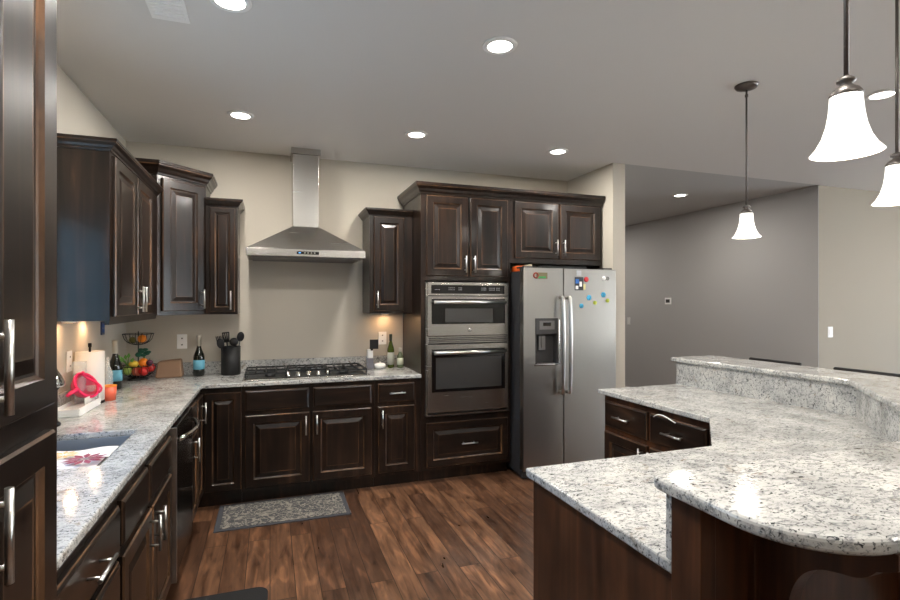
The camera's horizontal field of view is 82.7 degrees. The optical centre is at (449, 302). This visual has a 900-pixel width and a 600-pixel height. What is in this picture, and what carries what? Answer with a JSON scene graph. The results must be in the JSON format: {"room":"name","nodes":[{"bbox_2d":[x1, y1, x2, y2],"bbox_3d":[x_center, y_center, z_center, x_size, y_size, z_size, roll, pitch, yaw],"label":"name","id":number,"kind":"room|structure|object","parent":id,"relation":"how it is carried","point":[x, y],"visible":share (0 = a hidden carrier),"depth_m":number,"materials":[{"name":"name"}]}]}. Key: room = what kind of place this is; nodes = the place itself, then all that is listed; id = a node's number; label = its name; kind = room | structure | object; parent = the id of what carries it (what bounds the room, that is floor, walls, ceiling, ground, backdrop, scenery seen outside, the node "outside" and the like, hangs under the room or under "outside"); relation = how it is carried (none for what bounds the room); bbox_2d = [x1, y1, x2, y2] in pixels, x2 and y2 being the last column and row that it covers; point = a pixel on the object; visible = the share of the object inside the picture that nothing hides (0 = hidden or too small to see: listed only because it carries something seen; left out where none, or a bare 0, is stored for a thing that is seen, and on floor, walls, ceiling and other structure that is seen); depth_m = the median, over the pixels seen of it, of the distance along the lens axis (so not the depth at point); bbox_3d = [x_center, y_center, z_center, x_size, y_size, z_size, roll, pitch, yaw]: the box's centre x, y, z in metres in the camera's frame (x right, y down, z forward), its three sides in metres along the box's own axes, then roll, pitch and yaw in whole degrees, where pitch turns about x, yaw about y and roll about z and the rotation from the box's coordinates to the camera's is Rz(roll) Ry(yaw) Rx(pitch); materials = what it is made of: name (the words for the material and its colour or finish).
{"room":"kitchen","nodes":[
{"label":"kitchen","id":0,"kind":"room"},
{"bbox_2d":[57,64,125,392],"bbox_3d":[-1.312,0.108,0.248,0.150,2.790,8.340,0,0,-19],"label":"wall","id":1,"kind":"structure","parent":0,"point":[76,114],"depth_m":3.07,"materials":[{"name":"beige paint"}]},
{"bbox_2d":[66,350,71,371],"bbox_3d":[-2.164,0.333,2.906,0.008,0.118,0.075,0,0,-19],"label":"wall outlet","id":2,"kind":"object","parent":1,"relation":"attached to","point":[68,353],"visible":1,"depth_m":2.89,"materials":[{"name":"white plastic"}]},
{"bbox_2d":[100,321,104,334],"bbox_3d":[-2.365,0.173,3.482,0.012,0.090,0.070,0,0,-19],"label":"switch plate","id":3,"kind":"object","parent":1,"relation":"attached to","point":[102,326],"visible":0.9,"depth_m":3.47,"materials":[{"name":"blue"}]},
{"bbox_2d":[57,133,163,324],"bbox_3d":[-1.992,-0.348,3.003,0.390,0.917,1.168,0,0,-19],"label":"upper cabinet","id":4,"kind":"object","parent":1,"relation":"attached to","point":[107,200],"visible":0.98,"depth_m":2.52,"materials":[{"name":"brown wood"}]},
{"bbox_2d":[61,321,77,322],"bbox_3d":[-2.043,0.099,2.747,0.076,0.016,0.076,0,0,-19],"label":"puck light","id":5,"kind":"object","parent":4,"relation":"attached to","point":[61,321],"visible":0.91,"depth_m":2.72,"materials":[{"name":"white plastic"}]},
{"bbox_2d":[126,141,566,362],"bbox_3d":[-0.628,0.108,4.831,4.185,2.790,0.150,0,0,-19],"label":"wall","id":6,"kind":"structure","parent":0,"point":[289,310],"depth_m":4.47,"materials":[{"name":"beige paint"}]},
{"bbox_2d":[135,158,217,315],"bbox_3d":[-2.151,-0.454,3.862,0.662,1.087,0.660,0,0,-19],"label":"upper cabinet","id":7,"kind":"object","parent":6,"relation":"attached to","point":[181,206],"visible":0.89,"depth_m":3.75,"materials":[{"name":"brown wood"}]},
{"bbox_2d":[177,334,186,348],"bbox_3d":[-2.199,0.318,4.193,0.075,0.118,0.008,0,0,-19],"label":"wall outlet","id":8,"kind":"object","parent":6,"relation":"attached to","point":[181,338],"visible":1,"depth_m":4.19,"materials":[{"name":"white plastic"}]},
{"bbox_2d":[205,197,244,313],"bbox_3d":[-1.804,-0.358,4.117,0.268,0.897,0.410,0,0,-19],"label":"upper cabinet","id":9,"kind":"object","parent":6,"relation":"attached to","point":[222,214],"visible":1,"depth_m":3.96,"materials":[{"name":"brown wood"}]},
{"bbox_2d":[58,355,396,406],"bbox_3d":[-1.189,0.539,3.529,2.255,0.100,1.927,0,0,-19],"label":"backsplash","id":10,"kind":"structure","parent":6,"relation":"attached to","point":[211,367],"depth_m":4.40,"materials":[{"name":"white stone"}]},
{"bbox_2d":[246,147,365,262],"bbox_3d":[-1.206,-0.821,4.277,0.914,0.928,0.504,0,0,-19],"label":"range hood","id":11,"kind":"object","parent":6,"relation":"attached to","point":[304,241],"visible":1,"depth_m":4.21,"materials":[{"name":"silver metal"}]},
{"bbox_2d":[378,332,385,344],"bbox_3d":[-0.627,0.328,4.747,0.075,0.118,0.008,0,0,-19],"label":"wall outlet","id":12,"kind":"object","parent":6,"relation":"attached to","point":[381,335],"visible":1,"depth_m":4.74,"materials":[{"name":"white plastic"}]},
{"bbox_2d":[358,207,413,312],"bbox_3d":[-0.575,-0.358,4.549,0.418,0.897,0.410,0,0,-19],"label":"upper cabinet","id":13,"kind":"object","parent":6,"relation":"attached to","point":[387,233],"visible":1,"depth_m":4.40,"materials":[{"name":"brown wood"}]},
{"bbox_2d":[510,189,604,268],"bbox_3d":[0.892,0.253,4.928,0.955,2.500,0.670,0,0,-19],"label":"wall cabinet","id":14,"kind":"object","parent":6,"relation":"attached to","point":[547,228],"visible":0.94,"depth_m":4.64,"materials":[{"name":"brown wood"}]},
{"bbox_2d":[166,467,532,599],"bbox_3d":[3.141,1.553,3.756,11.180,0.100,12.600,0,0,-19],"label":"floor","id":15,"kind":"structure","parent":0,"point":[467,537],"depth_m":3.13,"materials":[{"name":"brown wood"}]},
{"bbox_2d":[0,0,56,599],"bbox_3d":[-0.932,0.208,0.475,0.710,2.590,1.215,0,0,-19],"label":"pantry cabinet","id":16,"kind":"object","parent":15,"relation":"on","point":[28,28],"visible":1,"depth_m":0.92,"materials":[{"name":"brown wood"}]},
{"bbox_2d":[57,499,119,599],"bbox_3d":[-1.240,1.061,1.281,0.665,0.884,0.618,0,0,-19],"label":"base cabinet","id":17,"kind":"object","parent":15,"relation":"on","point":[91,571],"visible":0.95,"depth_m":1.42,"materials":[{"name":"brown wood"}]},
{"bbox_2d":[57,355,421,570],"bbox_3d":[-0.948,0.554,2.846,2.256,0.130,3.376,0,0,-19],"label":"countertop","id":18,"kind":"structure","parent":17,"relation":"on","point":[146,410],"depth_m":2.54,"materials":[{"name":"white stone"}]},
{"bbox_2d":[57,369,65,426],"bbox_3d":[-1.917,0.420,2.432,0.140,0.337,0.140,0,0,-19],"label":"faucet","id":19,"kind":"object","parent":18,"relation":"on","point":[60,380],"visible":0.11,"depth_m":2.44,"materials":[{"name":"silver metal"}]},
{"bbox_2d":[58,394,100,417],"bbox_3d":[-2.027,0.551,2.780,0.127,0.075,0.356,0,0,-19],"label":"tray","id":20,"kind":"object","parent":18,"relation":"on","point":[76,407],"visible":0.84,"depth_m":2.76,"materials":[{"name":"white plastic"}]},
{"bbox_2d":[65,371,102,397],"bbox_3d":[-2.042,0.454,2.821,0.136,0.150,0.216,0,0,23],"label":"strainer","id":21,"kind":"object","parent":20,"relation":"on","point":[83,385],"visible":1,"depth_m":2.87,"materials":[{"name":"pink plastic"}]},
{"bbox_2d":[70,375,95,397],"bbox_3d":[-2.041,0.463,2.846,0.114,0.132,0.138,0,0,-19],"label":"bowl","id":22,"kind":"object","parent":21,"relation":"on","point":[85,384],"depth_m":2.88,"materials":[{"name":"red plastic"}]},
{"bbox_2d":[74,343,104,402],"bbox_3d":[-2.119,0.412,3.007,0.150,0.352,0.150,0,0,-19],"label":"paper towel roll","id":23,"kind":"object","parent":18,"relation":"on","point":[92,363],"visible":0.58,"depth_m":2.96,"materials":[{"name":"white paper"}]},
{"bbox_2d":[57,435,130,450],"bbox_3d":[-1.554,0.714,2.050,0.392,0.198,0.552,0,0,-19],"label":"sink","id":24,"kind":"object","parent":18,"relation":"in","point":[79,444],"visible":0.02,"depth_m":2.31,"materials":[{"name":"grey metal"}]},
{"bbox_2d":[57,446,118,468],"bbox_3d":[-1.548,0.650,2.010,0.355,0.048,0.420,0,0,-19],"label":"tea towel","id":25,"kind":"object","parent":24,"relation":"on","point":[94,456],"visible":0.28,"depth_m":2.09,"materials":[{"name":"white fabric"}]},
{"bbox_2d":[57,451,78,458],"bbox_3d":[-1.587,0.626,2.102,0.118,0.001,0.119,0,0,-19],"label":"flower","id":26,"kind":"object","parent":25,"relation":"on","point":[71,453],"depth_m":2.11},
{"bbox_2d":[59,453,106,464],"bbox_3d":[-1.462,0.626,2.051,0.167,0.001,0.168,0,0,-19],"label":"flower","id":27,"kind":"object","parent":25,"relation":"on","point":[73,460],"depth_m":2.04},
{"bbox_2d":[105,384,116,400],"bbox_3d":[-2.062,0.543,3.091,0.084,0.090,0.084,0,0,-19],"label":"candle cup","id":28,"kind":"object","parent":18,"relation":"on","point":[110,389],"visible":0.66,"depth_m":3.07,"materials":[{"name":"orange glass"}]},
{"bbox_2d":[108,340,122,388],"bbox_3d":[-2.292,0.421,3.497,0.086,0.335,0.086,0,0,-19],"label":"wine bottle","id":29,"kind":"object","parent":18,"relation":"on","point":[115,371],"visible":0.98,"depth_m":3.48,"materials":[{"name":"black glass"}]},
{"bbox_2d":[122,331,156,380],"bbox_3d":[-2.396,0.403,3.927,0.250,0.369,0.250,0,0,-19],"label":"fruit basket","id":30,"kind":"object","parent":18,"relation":"on","point":[140,377],"visible":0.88,"depth_m":3.90,"materials":[{"name":"black metal"}]},
{"bbox_2d":[118,353,133,366],"bbox_3d":[-2.442,0.430,3.836,0.116,0.110,0.035,0,0,-36],"label":"bunch","id":31,"kind":"object","parent":30,"relation":"in","point":[128,355],"visible":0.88,"depth_m":3.84,"materials":[{"name":"green"}]},
{"bbox_2d":[123,366,131,374],"bbox_3d":[-2.450,0.507,3.876,0.064,0.086,0.063,0,0,-19],"label":"pear","id":32,"kind":"object","parent":30,"relation":"in","point":[126,370],"visible":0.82,"depth_m":3.86,"materials":[{"name":"green food"}]},
{"bbox_2d":[129,336,135,342],"bbox_3d":[-2.424,0.278,3.901,0.050,0.062,0.049,0,0,-19],"label":"lime","id":33,"kind":"object","parent":30,"relation":"in","point":[132,338],"visible":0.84,"depth_m":3.88,"materials":[{"name":"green food"}]},
{"bbox_2d":[129,361,138,366],"bbox_3d":[-2.398,0.457,3.873,0.068,0.064,0.051,0,0,-19],"label":"lemon","id":34,"kind":"object","parent":30,"relation":"in","point":[134,363],"visible":0.85,"depth_m":3.86,"materials":[{"name":"yellow food"}]},
{"bbox_2d":[132,366,139,375],"bbox_3d":[-2.397,0.520,3.916,0.074,0.086,0.073,0,0,-19],"label":"peach","id":35,"kind":"object","parent":30,"relation":"in","point":[136,369],"visible":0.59,"depth_m":3.89,"materials":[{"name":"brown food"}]},
{"bbox_2d":[122,363,156,377],"bbox_3d":[-2.396,0.529,3.927,0.250,0.099,0.250,0,0,-19],"label":"bowl","id":36,"kind":"object","parent":30,"relation":"on","point":[135,376],"depth_m":3.88,"materials":[{"name":"black metal"}]},
{"bbox_2d":[137,333,146,341],"bbox_3d":[-2.361,0.270,3.918,0.064,0.076,0.063,0,0,-19],"label":"orange","id":37,"kind":"object","parent":30,"relation":"in","point":[142,338],"visible":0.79,"depth_m":3.90,"materials":[{"name":"orange food"}]},
{"bbox_2d":[138,357,146,366],"bbox_3d":[-2.348,0.450,3.912,0.068,0.080,0.067,0,0,-19],"label":"orange","id":38,"kind":"object","parent":30,"relation":"in","point":[142,361],"visible":0.9,"depth_m":3.89,"materials":[{"name":"orange food"}]},
{"bbox_2d":[135,348,150,357],"bbox_3d":[-2.352,0.393,3.920,0.111,0.092,0.057,0,0,-19],"label":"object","id":39,"kind":"object","parent":30,"relation":"in","point":[144,351],"visible":1,"depth_m":3.91,"materials":[{"name":"green plant"}]},
{"bbox_2d":[138,365,148,375],"bbox_3d":[-2.335,0.514,3.890,0.072,0.084,0.071,0,0,-19],"label":"apple","id":40,"kind":"object","parent":30,"relation":"in","point":[144,369],"visible":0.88,"depth_m":3.87,"materials":[{"name":"red food"}]},
{"bbox_2d":[146,359,152,365],"bbox_3d":[-2.300,0.452,3.913,0.048,0.060,0.047,0,0,-19],"label":"plum","id":41,"kind":"object","parent":30,"relation":"in","point":[149,362],"visible":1,"depth_m":3.90,"materials":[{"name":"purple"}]},
{"bbox_2d":[147,364,154,371],"bbox_3d":[-2.323,0.497,3.963,0.066,0.078,0.065,0,0,-19],"label":"apple","id":42,"kind":"object","parent":30,"relation":"in","point":[151,366],"visible":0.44,"depth_m":3.94,"materials":[{"name":"red food"}]},
{"bbox_2d":[155,358,183,377],"bbox_3d":[-2.224,0.517,4.057,0.188,0.143,0.125,0,0,-19],"label":"paper bag","id":43,"kind":"object","parent":18,"relation":"on","point":[172,368],"visible":1,"depth_m":4.01,"materials":[{"name":"brown"}]},
{"bbox_2d":[193,334,204,375],"bbox_3d":[-2.022,0.421,4.117,0.086,0.335,0.086,0,0,-19],"label":"wine bottle","id":44,"kind":"object","parent":18,"relation":"on","point":[198,358],"visible":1,"depth_m":4.09,"materials":[{"name":"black glass"}]},
{"bbox_2d":[221,345,240,375],"bbox_3d":[-1.799,0.472,4.196,0.148,0.232,0.148,0,0,-19],"label":"utensil crock","id":45,"kind":"object","parent":18,"relation":"on","point":[231,359],"visible":0.94,"depth_m":4.13,"materials":[{"name":"black ceramic"}]},
{"bbox_2d":[217,338,223,356],"bbox_3d":[-1.844,0.432,4.132,0.079,0.290,0.016,0,0,-19],"label":"skimmer","id":46,"kind":"object","parent":45,"relation":"in","point":[220,342],"visible":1,"depth_m":4.12,"materials":[{"name":"black plastic"}]},
{"bbox_2d":[222,332,229,346],"bbox_3d":[-1.825,0.407,4.184,0.079,0.341,0.030,0,0,-41],"label":"slotted turner","id":47,"kind":"object","parent":45,"relation":"in","point":[227,335],"visible":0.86,"depth_m":4.18,"materials":[{"name":"black plastic"}]},
{"bbox_2d":[229,338,237,346],"bbox_3d":[-1.765,0.431,4.171,0.068,0.292,0.040,0,0,-19],"label":"serving spoon","id":48,"kind":"object","parent":45,"relation":"in","point":[233,341],"visible":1,"depth_m":4.16,"materials":[{"name":"black plastic"}]},
{"bbox_2d":[237,332,243,345],"bbox_3d":[-1.745,0.408,4.218,0.088,0.339,0.026,0,0,3],"label":"slotted spoon","id":49,"kind":"object","parent":45,"relation":"in","point":[240,336],"visible":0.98,"depth_m":4.21,"materials":[{"name":"black plastic"}]},
{"bbox_2d":[242,363,369,381],"bbox_3d":[-1.185,0.562,4.218,0.957,0.052,0.545,0,0,-19],"label":"gas cooktop","id":50,"kind":"object","parent":18,"relation":"in","point":[289,372],"visible":1,"depth_m":4.12,"materials":[{"name":"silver metal"}]},
{"bbox_2d":[366,339,377,368],"bbox_3d":[-0.697,0.458,4.571,0.098,0.262,0.075,0,0,-19],"label":"grinder","id":51,"kind":"object","parent":18,"relation":"on","point":[373,343],"visible":0.95,"depth_m":4.54,"materials":[{"name":"grey"}]},
{"bbox_2d":[366,358,373,368],"bbox_3d":[-0.717,0.541,4.571,0.060,0.095,0.060,0,0,-19],"label":"jar","id":52,"kind":"object","parent":51,"relation":"on","point":[369,361],"depth_m":4.55,"materials":[{"name":"grey glass"}]},
{"bbox_2d":[374,361,385,368],"bbox_3d":[-0.627,0.556,4.582,0.104,0.064,0.103,0,0,-19],"label":"dish","id":53,"kind":"object","parent":18,"relation":"on","point":[379,365],"visible":1,"depth_m":4.54,"materials":[{"name":"white ceramic"}]},
{"bbox_2d":[387,334,393,367],"bbox_3d":[-0.538,0.436,4.645,0.064,0.305,0.064,0,0,-19],"label":"oil bottle","id":54,"kind":"object","parent":18,"relation":"on","point":[390,351],"visible":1,"depth_m":4.62,"materials":[{"name":"green glass"}]},
{"bbox_2d":[397,348,403,367],"bbox_3d":[-0.453,0.498,4.643,0.062,0.180,0.062,0,0,-19],"label":"sauce bottle","id":55,"kind":"object","parent":18,"relation":"on","point":[400,360],"visible":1,"depth_m":4.62,"materials":[{"name":"green glass"}]},
{"bbox_2d":[115,432,171,599],"bbox_3d":[-1.495,1.061,2.005,0.665,0.884,0.915,0,0,-19],"label":"base cabinet","id":56,"kind":"object","parent":15,"relation":"on","point":[144,558],"visible":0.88,"depth_m":2.04,"materials":[{"name":"brown wood"}]},
{"bbox_2d":[168,407,199,583],"bbox_3d":[-1.708,1.063,2.742,0.654,0.880,0.612,0,0,-19],"label":"dishwasher","id":57,"kind":"object","parent":15,"relation":"on","point":[181,432],"visible":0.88,"depth_m":2.72,"materials":[{"name":"black metal"}]},
{"bbox_2d":[188,399,199,522],"bbox_3d":[-1.904,1.061,3.167,0.665,0.884,0.309,0,0,-19],"label":"base cabinet","id":58,"kind":"object","parent":15,"relation":"on","point":[195,440],"visible":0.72,"depth_m":3.27,"materials":[{"name":"brown wood"}]},
{"bbox_2d":[194,387,241,507],"bbox_3d":[-2.008,1.061,3.779,0.877,0.884,0.912,0,0,-19],"label":"base cabinet","id":59,"kind":"object","parent":15,"relation":"on","point":[219,410],"visible":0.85,"depth_m":3.72,"materials":[{"name":"brown wood"}]},
{"bbox_2d":[185,587,267,599],"bbox_3d":[-1.010,1.495,2.162,0.450,0.016,0.970,0,0,-19],"label":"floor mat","id":60,"kind":"object","parent":15,"relation":"on","point":[257,593],"visible":1,"depth_m":2.60,"materials":[{"name":"black rubber"}]},
{"bbox_2d":[213,491,350,532],"bbox_3d":[-1.199,1.498,3.699,0.895,0.009,0.465,0,0,-19],"label":"rug","id":61,"kind":"object","parent":15,"relation":"on","point":[231,517],"visible":1,"depth_m":3.66,"materials":[{"name":"grey fabric"}]},
{"bbox_2d":[242,380,374,501],"bbox_3d":[-1.165,1.061,4.204,0.994,0.884,0.670,0,0,-19],"label":"base cabinet","id":62,"kind":"object","parent":15,"relation":"on","point":[311,438],"visible":0.98,"depth_m":3.94,"materials":[{"name":"brown wood"}]},
{"bbox_2d":[373,378,420,486],"bbox_3d":[-0.514,1.061,4.433,0.383,0.884,0.670,0,0,-19],"label":"base cabinet","id":63,"kind":"object","parent":15,"relation":"on","point":[397,401],"visible":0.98,"depth_m":4.16,"materials":[{"name":"brown wood"}]},
{"bbox_2d":[397,181,512,480],"bbox_3d":[0.028,0.253,4.624,0.875,2.500,0.670,0,0,-19],"label":"tall cabinet","id":64,"kind":"object","parent":15,"relation":"on","point":[461,233],"visible":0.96,"depth_m":4.36,"materials":[{"name":"brown wood"}]},
{"bbox_2d":[425,282,508,416],"bbox_3d":[0.070,0.385,4.602,0.754,1.116,0.679,0,0,-19],"label":"double wall oven","id":65,"kind":"object","parent":64,"relation":"in","point":[466,324],"visible":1,"depth_m":4.33,"materials":[{"name":"grey metal"}]},
{"bbox_2d":[507,266,615,478],"bbox_3d":[0.934,0.596,4.791,0.930,1.815,0.896,0,0,-19],"label":"refrigerator","id":66,"kind":"object","parent":15,"relation":"on","point":[562,352],"visible":0.89,"depth_m":4.42,"materials":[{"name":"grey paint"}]},
{"bbox_2d":[512,266,519,271],"bbox_3d":[0.618,-0.298,4.538,0.100,0.052,0.130,0,0,-19],"label":"snack packet","id":67,"kind":"object","parent":66,"relation":"on","point":[514,268],"visible":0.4,"depth_m":4.51,"materials":[{"name":"orange plastic"}]},
{"bbox_2d":[533,272,546,278],"bbox_3d":[0.767,-0.232,4.335,0.137,0.054,0.012,0,0,-19],"label":"magnet","id":68,"kind":"object","parent":66,"relation":"attached to","point":[539,275],"visible":1,"depth_m":4.34,"materials":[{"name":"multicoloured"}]},
{"bbox_2d":[533,266,586,268],"bbox_3d":[0.944,-0.297,4.679,0.510,0.050,0.320,0,0,-19],"label":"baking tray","id":69,"kind":"object","parent":66,"relation":"on","point":[563,267],"visible":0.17,"depth_m":4.52,"materials":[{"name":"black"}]},
{"bbox_2d":[575,277,585,289],"bbox_3d":[1.139,-0.167,4.469,0.107,0.116,0.006,0,0,-19],"label":"photo magnet","id":70,"kind":"object","parent":66,"relation":"attached to","point":[579,285],"visible":1,"depth_m":4.46,"materials":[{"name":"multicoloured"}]},
{"bbox_2d":[533,395,710,599],"bbox_3d":[1.253,1.061,2.353,1.291,0.884,2.763,0,0,24],"label":"kitchen island","id":71,"kind":"object","parent":15,"relation":"on","point":[575,557],"visible":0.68,"depth_m":1.66,"materials":[{"name":"brown wood"}]},
{"bbox_2d":[526,362,899,572],"bbox_3d":[1.118,0.523,2.452,2.018,0.191,2.030,0,0,-19],"label":"island countertop","id":72,"kind":"structure","parent":71,"relation":"on","point":[620,495],"depth_m":2.23,"materials":[{"name":"white stone"}]},
{"bbox_2d":[666,362,899,559],"bbox_3d":[1.120,0.508,2.454,2.013,0.161,2.028,0,0,-19],"label":"backsplash","id":73,"kind":"structure","parent":72,"relation":"on","point":[843,399],"depth_m":2.88,"materials":[{"name":"white stone"}]},
{"bbox_2d":[749,357,801,365],"bbox_3d":[2.677,1.003,4.441,0.428,1.001,0.480,0,0,-19],"label":"bar stool","id":74,"kind":"object","parent":15,"relation":"on","point":[750,358],"visible":0.12,"depth_m":4.47,"materials":[{"name":"black leather"}]},
{"bbox_2d":[671,390,899,599],"bbox_3d":[1.495,0.966,2.200,0.943,1.075,3.030,0,0,25],"label":"island base","id":75,"kind":"object","parent":15,"relation":"on","point":[712,558],"visible":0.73,"depth_m":1.11,"materials":[{"name":"brown wood"}]},
{"bbox_2d":[654,355,899,555],"bbox_3d":[1.615,0.412,2.231,1.228,0.031,3.286,0,0,24],"label":"countertop","id":76,"kind":"structure","parent":75,"relation":"on","point":[845,501],"depth_m":1.10,"materials":[{"name":"white stone"}]},
{"bbox_2d":[833,367,899,376],"bbox_3d":[2.926,1.003,3.734,0.428,1.001,0.480,0,0,-19],"label":"bar stool","id":77,"kind":"object","parent":15,"relation":"on","point":[834,368],"visible":0.07,"depth_m":3.79,"materials":[{"name":"black leather"}]},
{"bbox_2d":[57,0,899,225],"bbox_3d":[3.140,-1.337,3.756,11.180,0.100,12.600,0,0,-19],"label":"ceiling","id":78,"kind":"structure","parent":0,"point":[650,83],"depth_m":3.00,"materials":[{"name":"white paint"}]},
{"bbox_2d":[145,0,189,23],"bbox_3d":[-1.211,-1.280,2.166,0.155,0.012,0.330,0,0,-19],"label":"ceiling vent","id":79,"kind":"object","parent":78,"relation":"in","point":[170,10],"visible":1,"depth_m":2.23,"materials":[{"name":"white plastic"}]},
{"bbox_2d":[209,0,251,12],"bbox_3d":[-0.935,-1.283,2.173,0.176,0.008,0.176,0,0,-19],"label":"recessed light","id":80,"kind":"object","parent":78,"relation":"in","point":[235,6],"visible":1,"depth_m":2.20,"materials":[{"name":"white plastic"}]},
{"bbox_2d":[227,110,253,119],"bbox_3d":[-1.433,-1.283,3.498,0.176,0.008,0.176,0,0,-19],"label":"recessed light","id":81,"kind":"object","parent":78,"relation":"in","point":[236,114],"visible":1,"depth_m":3.49,"materials":[{"name":"white plastic"}]},
{"bbox_2d":[405,130,427,138],"bbox_3d":[-0.255,-1.283,3.901,0.176,0.008,0.176,0,0,-19],"label":"recessed light","id":82,"kind":"object","parent":78,"relation":"in","point":[416,134],"visible":1,"depth_m":3.89,"materials":[{"name":"white plastic"}]},
{"bbox_2d":[482,36,517,54],"bbox_3d":[0.249,-1.283,2.555,0.176,0.008,0.176,0,0,-19],"label":"recessed light","id":83,"kind":"object","parent":78,"relation":"in","point":[500,45],"visible":1,"depth_m":2.54,"materials":[{"name":"white plastic"}]},
{"bbox_2d":[548,148,568,154],"bbox_3d":[0.917,-1.283,4.337,0.176,0.008,0.176,0,0,-19],"label":"recessed light","id":84,"kind":"object","parent":78,"relation":"in","point":[557,151],"visible":1,"depth_m":4.33,"materials":[{"name":"white plastic"}]},
{"bbox_2d":[672,194,687,196],"bbox_3d":[2.748,-1.283,6.104,0.176,0.008,0.176,0,0,-19],"label":"recessed light","id":85,"kind":"object","parent":78,"relation":"in","point":[675,195],"visible":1,"depth_m":6.10,"materials":[{"name":"white plastic"}]},
{"bbox_2d":[732,81,761,238],"bbox_3d":[1.755,-0.837,3.025,0.154,0.900,0.154,0,0,-19],"label":"pendant light","id":86,"kind":"object","parent":78,"relation":"hanging from","point":[746,229],"visible":1,"depth_m":3.01,"materials":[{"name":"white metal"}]},
{"bbox_2d":[809,0,886,161],"bbox_3d":[0.987,-0.830,1.273,0.154,0.914,0.154,0,0,-19],"label":"pendant light","id":87,"kind":"object","parent":78,"relation":"hanging from","point":[848,134],"visible":1,"depth_m":1.25,"materials":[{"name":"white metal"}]},
{"bbox_2d":[864,88,899,100],"bbox_3d":[2.667,-1.283,3.154,0.176,0.008,0.176,0,0,-19],"label":"recessed light","id":88,"kind":"object","parent":78,"relation":"in","point":[886,93],"visible":0.9,"depth_m":3.15,"materials":[{"name":"white plastic"}]},
{"bbox_2d":[871,0,899,206],"bbox_3d":[1.706,-0.834,1.950,0.154,0.904,0.154,0,0,-19],"label":"pendant light","id":89,"kind":"object","parent":78,"relation":"hanging from","point":[889,195],"visible":1,"depth_m":1.95,"materials":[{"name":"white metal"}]},
{"bbox_2d":[567,163,624,387],"bbox_3d":[1.433,0.108,5.074,0.135,2.790,0.760,0,0,-19],"label":"wall","id":90,"kind":"structure","parent":0,"point":[608,181],"depth_m":4.72,"materials":[{"name":"beige paint"}]},
{"bbox_2d":[625,185,818,386],"bbox_3d":[3.336,0.108,7.764,0.150,2.790,4.570,0,0,-19],"label":"wall","id":91,"kind":"structure","parent":0,"point":[753,297],"depth_m":6.74,"materials":[{"name":"grey paint"}]},
{"bbox_2d":[665,298,670,303],"bbox_3d":[3.277,-0.027,7.685,0.012,0.100,0.130,0,0,-19],"label":"thermostat","id":92,"kind":"object","parent":91,"relation":"attached to","point":[667,300],"visible":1,"depth_m":7.68,"materials":[{"name":"white plastic"}]},
{"bbox_2d":[819,185,899,373],"bbox_3d":[5.817,0.108,6.295,3.844,2.790,0.150,0,0,-19],"label":"wall","id":93,"kind":"structure","parent":0,"point":[859,241],"depth_m":5.80,"materials":[{"name":"beige paint"}]},
{"bbox_2d":[828,327,832,336],"bbox_3d":[4.200,0.323,5.640,0.075,0.118,0.010,0,0,-19],"label":"light switch","id":94,"kind":"object","parent":93,"relation":"attached to","point":[830,329],"visible":1,"depth_m":5.63,"materials":[{"name":"white plastic"}]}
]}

